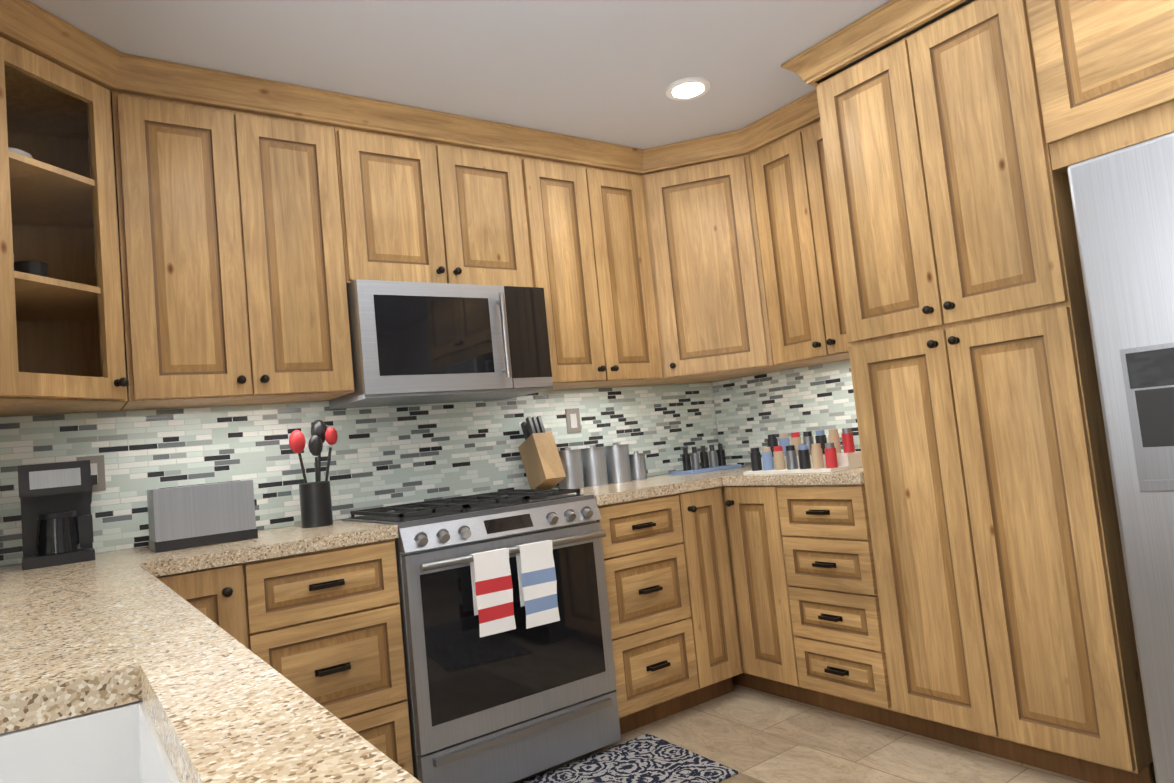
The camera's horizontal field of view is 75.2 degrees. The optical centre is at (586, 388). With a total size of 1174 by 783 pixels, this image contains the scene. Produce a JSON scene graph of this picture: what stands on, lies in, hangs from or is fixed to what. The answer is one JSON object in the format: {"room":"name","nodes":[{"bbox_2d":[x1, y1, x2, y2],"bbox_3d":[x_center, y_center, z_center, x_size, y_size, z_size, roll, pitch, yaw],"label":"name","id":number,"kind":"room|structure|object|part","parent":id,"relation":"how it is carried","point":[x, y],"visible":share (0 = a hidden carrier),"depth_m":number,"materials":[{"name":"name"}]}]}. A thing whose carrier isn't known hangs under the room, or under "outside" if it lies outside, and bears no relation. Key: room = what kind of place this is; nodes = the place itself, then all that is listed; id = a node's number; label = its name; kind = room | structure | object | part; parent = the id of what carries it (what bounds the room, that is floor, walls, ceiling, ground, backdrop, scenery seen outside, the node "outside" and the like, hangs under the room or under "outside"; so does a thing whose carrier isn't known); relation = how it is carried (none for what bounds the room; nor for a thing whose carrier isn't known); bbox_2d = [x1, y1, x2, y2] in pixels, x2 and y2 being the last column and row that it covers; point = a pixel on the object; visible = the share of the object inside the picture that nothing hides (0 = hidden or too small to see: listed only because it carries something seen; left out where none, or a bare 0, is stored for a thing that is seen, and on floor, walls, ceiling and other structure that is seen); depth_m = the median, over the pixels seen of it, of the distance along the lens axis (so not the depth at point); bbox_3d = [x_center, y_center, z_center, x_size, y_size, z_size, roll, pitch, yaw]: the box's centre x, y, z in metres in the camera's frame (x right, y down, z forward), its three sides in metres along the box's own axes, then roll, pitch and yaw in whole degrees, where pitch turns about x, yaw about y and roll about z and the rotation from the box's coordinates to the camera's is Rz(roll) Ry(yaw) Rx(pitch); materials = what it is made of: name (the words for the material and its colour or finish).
{"room":"kitchen","nodes":[
{"label":"kitchen","id":0,"kind":"room"},
{"bbox_2d":[5,382,711,565],"bbox_3d":[-0.739,0.202,3.199,3.729,2.420,0.160,-3,-5,-35],"label":"wall","id":1,"kind":"structure","parent":0,"point":[262,404],"depth_m":2.71,"materials":[{"name":"white paint"}]},
{"bbox_2d":[0,36,128,416],"bbox_3d":[-1.696,-0.423,2.134,0.656,0.960,0.606,-3,-5,-35],"label":"upper cabinet","id":2,"kind":"object","parent":1,"relation":"attached to","point":[62,347],"visible":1,"depth_m":2.10,"materials":[{"name":"brown wood"}]},
{"bbox_2d":[111,91,354,410],"bbox_3d":[-1.225,-0.435,2.628,0.679,0.960,0.346,-3,-5,-35],"label":"upper cabinet","id":3,"kind":"object","parent":1,"relation":"attached to","point":[252,246],"depth_m":2.47,"materials":[{"name":"brown wood"}]},
{"bbox_2d":[0,383,719,565],"bbox_3d":[-0.670,0.259,3.132,3.375,0.452,0.010,-3,-5,-35],"label":"backsplash","id":4,"kind":"structure","parent":1,"relation":"attached to","point":[383,456],"depth_m":2.92,"materials":[{"name":"tile"}]},
{"bbox_2d":[76,455,105,501],"label":"outlet plates","id":5,"kind":"object","parent":4,"relation":"attached to","point":[97,467],"depth_m":2.47,"materials":[{"name":"grey plastic"}]},
{"bbox_2d":[565,408,580,433],"label":"outlet plates","id":6,"kind":"object","parent":4,"relation":"attached to","point":[572,415],"depth_m":3.56,"materials":[{"name":"grey plastic"}]},
{"bbox_2d":[343,128,538,287],"bbox_3d":[-0.655,-0.656,3.061,0.766,0.572,0.346,-3,-5,-35],"label":"upper cabinet","id":7,"kind":"object","parent":1,"relation":"attached to","point":[418,210],"depth_m":2.91,"materials":[{"name":"brown wood"}]},
{"bbox_2d":[329,280,552,408],"bbox_3d":[-0.569,-0.168,2.974,0.760,0.415,0.459,-3,-5,-35],"label":"microwave","id":8,"kind":"object","parent":7,"relation":"attached to","point":[414,343],"visible":0.98,"depth_m":2.79,"materials":[{"name":"metal"}]},
{"bbox_2d":[527,157,662,389],"bbox_3d":[-0.057,-0.492,3.461,0.654,0.960,0.346,-3,-5,-35],"label":"upper cabinet","id":9,"kind":"object","parent":1,"relation":"attached to","point":[592,254],"depth_m":3.31,"materials":[{"name":"brown wood"}]},
{"bbox_2d":[1,0,973,174],"bbox_3d":[0.711,-1.359,1.060,4.009,0.100,5.927,-3,-5,-35],"label":"ceiling","id":10,"kind":"structure","parent":0,"point":[608,71],"depth_m":2.50,"materials":[{"name":"grey paint"}]},
{"bbox_2d":[0,0,966,174],"bbox_3d":[0.042,-1.151,1.729,3.077,0.086,2.767,-3,-5,-35],"label":"crown molding","id":11,"kind":"structure","parent":10,"relation":"attached to","point":[27,24],"depth_m":2.65,"materials":[{"name":"brown wood"}]},
{"bbox_2d":[666,77,710,99],"bbox_3d":[0.385,-1.141,2.902,0.169,0.013,0.169,-2,-5,-41],"label":"recessed light","id":12,"kind":"object","parent":10,"relation":"in","point":[688,88],"visible":0.94,"depth_m":2.86,"materials":[{"name":"white plastic"}]},
{"bbox_2d":[712,359,848,465],"bbox_3d":[2.286,-0.179,2.008,0.160,2.420,5.327,-3,-5,-35],"label":"wall","id":13,"kind":"structure","parent":0,"point":[759,374],"depth_m":3.89,"materials":[{"name":"grey tile"}]},
{"bbox_2d":[621,154,817,386],"bbox_3d":[0.572,-0.538,3.684,0.647,0.960,0.714,-3,-5,-35],"label":"upper cabinet","id":14,"kind":"object","parent":13,"relation":"attached to","point":[708,279],"visible":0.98,"depth_m":3.44,"materials":[{"name":"brown wood"}]},
{"bbox_2d":[712,359,860,464],"bbox_3d":[1.078,0.118,3.574,0.008,0.452,1.278,-3,-5,-35],"label":"backsplash","id":15,"kind":"structure","parent":13,"relation":"attached to","point":[749,409],"depth_m":3.73,"materials":[{"name":"tile"}]},
{"bbox_2d":[750,120,849,364],"bbox_3d":[1.056,-0.617,3.227,0.383,0.960,0.591,-3,-5,-35],"label":"upper cabinet","id":16,"kind":"object","parent":13,"relation":"attached to","point":[806,318],"visible":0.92,"depth_m":3.20,"materials":[{"name":"brown wood"}]},
{"bbox_2d":[512,684,1155,782],"bbox_3d":[0.957,1.143,0.885,4.009,0.100,5.927,-3,-5,-35],"label":"floor","id":17,"kind":"structure","parent":0,"point":[749,735],"depth_m":2.60,"materials":[{"name":"tile"}]},
{"bbox_2d":[156,561,255,653],"bbox_3d":[-1.207,0.961,2.265,0.282,0.876,0.610,-3,-5,-35],"label":"base cabinet","id":18,"kind":"object","parent":17,"relation":"on","point":[223,594],"depth_m":2.09,"materials":[{"name":"brown wood"}]},
{"bbox_2d":[252,538,413,776],"bbox_3d":[-0.910,0.946,2.476,0.447,0.876,0.610,-3,-5,-35],"label":"base cabinet","id":19,"kind":"object","parent":17,"relation":"on","point":[323,628],"depth_m":2.26,"materials":[{"name":"brown wood"}]},
{"bbox_2d":[341,489,620,782],"bbox_3d":[-0.378,0.880,2.779,0.764,0.945,0.672,-3,-5,-35],"label":"range","id":20,"kind":"object","parent":17,"relation":"on","point":[520,701],"visible":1,"depth_m":2.53,"materials":[{"name":"metal"}]},
{"bbox_2d":[469,548,520,636],"bbox_3d":[-0.304,0.656,2.461,0.130,0.260,0.031,-3,-5,-35],"label":"towel","id":21,"kind":"object","parent":20,"relation":"hanging from","point":[492,586],"depth_m":2.45,"materials":[{"name":"white fabric"}]},
{"bbox_2d":[517,540,559,628],"bbox_3d":[-0.165,0.655,2.559,0.130,0.270,0.031,-3,-5,-35],"label":"towel","id":22,"kind":"object","parent":20,"relation":"hanging from","point":[538,574],"depth_m":2.55,"materials":[{"name":"white fabric"}]},
{"bbox_2d":[518,733,737,782],"bbox_3d":[-0.057,1.291,2.381,1.022,0.009,0.496,-3,-5,-35],"label":"area rug","id":23,"kind":"object","parent":17,"relation":"on","point":[648,758],"visible":0.98,"depth_m":2.57,"materials":[{"name":"fabric"}]},
{"bbox_2d":[595,492,707,733],"bbox_3d":[0.070,0.899,3.175,0.415,0.876,0.610,-3,-5,-35],"label":"base cabinet","id":24,"kind":"object","parent":17,"relation":"on","point":[655,631],"depth_m":2.94,"materials":[{"name":"brown wood"}]},
{"bbox_2d":[684,486,742,700],"bbox_3d":[0.349,0.885,3.374,0.270,0.876,0.610,-3,-5,-35],"label":"base cabinet","id":25,"kind":"object","parent":17,"relation":"on","point":[712,576],"depth_m":3.14,"materials":[{"name":"brown wood"}]},
{"bbox_2d":[732,675,742,685],"bbox_3d":[0.697,0.867,3.609,0.608,0.876,0.610,-3,-5,-35],"label":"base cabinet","id":26,"kind":"object","parent":17,"relation":"on","point":[735,679],"depth_m":3.32,"materials":[{"name":"brown wood"}]},
{"bbox_2d":[723,485,794,699],"bbox_3d":[0.951,0.817,3.249,0.608,0.876,0.277,-3,-5,-35],"label":"base cabinet","id":27,"kind":"object","parent":17,"relation":"on","point":[762,625],"depth_m":3.09,"materials":[{"name":"brown wood"}]},
{"bbox_2d":[771,484,909,731],"bbox_3d":[1.144,0.779,2.975,0.608,0.876,0.397,-3,-5,-35],"label":"base cabinet","id":28,"kind":"object","parent":17,"relation":"on","point":[810,627],"depth_m":2.80,"materials":[{"name":"brown wood"}]},
{"bbox_2d":[816,0,1152,782],"bbox_3d":[1.387,-0.006,2.564,0.663,2.330,0.720,-3,-5,-35],"label":"pantry cabinet","id":29,"kind":"object","parent":17,"relation":"on","point":[1002,586],"visible":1,"depth_m":2.32,"materials":[{"name":"brown wood"}]},
{"bbox_2d":[1067,132,1173,782],"bbox_3d":[1.861,0.197,1.753,0.796,1.698,0.911,-3,-5,-35],"label":"fridge","id":30,"kind":"object","parent":17,"relation":"on","point":[1123,204],"depth_m":1.87,"materials":[{"name":"metal"}]},
{"bbox_3d":[1.434,0.071,1.714,0.066,0.930,0.387,-3,-5,-35],"label":"fridge handles","id":31,"kind":"part","parent":30,"relation":"part of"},
{"bbox_3d":[-0.166,0.706,0.085,0.647,0.875,4.217,-3,-5,-35],"label":"base cabinet","id":32,"kind":"object","parent":17,"relation":"on","visible":0},
{"bbox_2d":[0,550,420,782],"bbox_3d":[-0.398,0.286,0.349,0.629,0.039,4.816,-3,-5,-35],"label":"countertop","id":33,"kind":"structure","parent":32,"relation":"on","point":[108,629],"depth_m":0.83,"materials":[{"name":"stone"}]},
{"bbox_2d":[18,460,94,569],"bbox_3d":[-1.564,0.367,2.247,0.170,0.290,0.202,-3,-5,-35],"label":"coffee maker","id":34,"kind":"object","parent":33,"relation":"on","point":[56,521],"visible":1,"depth_m":2.19,"materials":[{"name":"black plastic"}]},
{"bbox_2d":[0,700,179,782],"bbox_3d":[-0.446,0.442,0.450,0.418,0.242,0.738,-3,-5,-35],"label":"sink","id":35,"kind":"object","parent":33,"relation":"in","point":[120,744],"visible":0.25,"depth_m":0.81,"materials":[{"name":"white ceramic"}]},
{"bbox_2d":[120,473,719,572],"bbox_3d":[-0.214,0.455,3.024,2.757,0.039,0.646,-3,-5,-35],"label":"countertop","id":36,"kind":"structure","parent":32,"relation":"on","point":[290,540],"depth_m":2.33,"materials":[{"name":"stone"}]},
{"bbox_2d":[147,480,257,552],"bbox_3d":[-1.213,0.396,2.418,0.303,0.187,0.176,-3,-5,-35],"label":"toaster","id":37,"kind":"object","parent":36,"relation":"on","point":[187,516],"visible":1,"depth_m":2.34,"materials":[{"name":"metal"}]},
{"bbox_2d":[289,419,337,527],"bbox_3d":[-0.955,0.294,2.677,0.158,0.375,0.127,-3,-5,-35],"label":"utensil crock","id":38,"kind":"object","parent":36,"relation":"on","point":[315,504],"visible":1,"depth_m":2.64,"materials":[{"name":"black ceramic"}]},
{"bbox_2d":[518,416,565,488],"bbox_3d":[-0.195,0.283,3.290,0.100,0.334,0.222,-3,-5,-35],"label":"knife block","id":39,"kind":"object","parent":36,"relation":"on","point":[541,459],"visible":0.88,"depth_m":3.26,"materials":[{"name":"brown wood"}]},
{"bbox_2d":[558,447,592,488],"bbox_3d":[-0.076,0.354,3.387,0.113,0.184,0.113,-2,-6,-44],"label":"canister","id":40,"kind":"object","parent":36,"relation":"on","point":[571,461],"depth_m":3.34,"materials":[{"name":"metal"}]},
{"bbox_2d":[589,445,616,485],"bbox_3d":[0.033,0.348,3.465,0.113,0.184,0.113,-2,-6,-44],"label":"canister","id":41,"kind":"object","parent":36,"relation":"on","point":[613,463],"depth_m":3.43,"materials":[{"name":"metal"}]},
{"bbox_2d":[613,442,638,482],"bbox_3d":[0.143,0.343,3.544,0.113,0.184,0.113,-2,-6,-44],"label":"canister","id":42,"kind":"object","parent":36,"relation":"on","point":[626,465],"depth_m":3.50,"materials":[{"name":"metal"}]},
{"bbox_2d":[649,465,864,485],"bbox_3d":[0.841,0.374,3.348,0.657,0.039,1.256,-3,-5,-35],"label":"countertop","id":43,"kind":"structure","parent":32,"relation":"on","point":[735,476],"depth_m":2.93,"materials":[{"name":"stone"}]},
{"bbox_2d":[636,451,646,479],"bbox_3d":[0.239,0.363,3.608,0.083,0.134,0.083,-2,-6,-44],"label":"canister","id":44,"kind":"object","parent":43,"relation":"on","point":[641,461],"depth_m":3.57,"materials":[{"name":"metal"}]},
{"bbox_2d":[669,444,740,474],"bbox_3d":[0.582,0.346,3.779,0.320,0.125,0.180,-3,-5,-35],"label":"tray","id":45,"kind":"object","parent":43,"relation":"on","point":[720,464],"visible":1,"depth_m":3.75,"materials":[{"name":"blue plastic"}]},
{"bbox_2d":[743,428,862,474],"bbox_3d":[0.864,0.255,3.083,0.220,0.155,0.440,-3,-5,-35],"label":"spice rack","id":46,"kind":"object","parent":43,"relation":"on","point":[807,456],"visible":0.98,"depth_m":3.02,"materials":[{"name":"white"}]},
{"bbox_2d":[1027,0,1173,174],"bbox_3d":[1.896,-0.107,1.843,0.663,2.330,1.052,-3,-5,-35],"label":"upper cabinet","id":47,"kind":"object","parent":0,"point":[1105,71],"visible":0.95,"depth_m":2.03,"materials":[{"name":"brown wood"}]}
]}

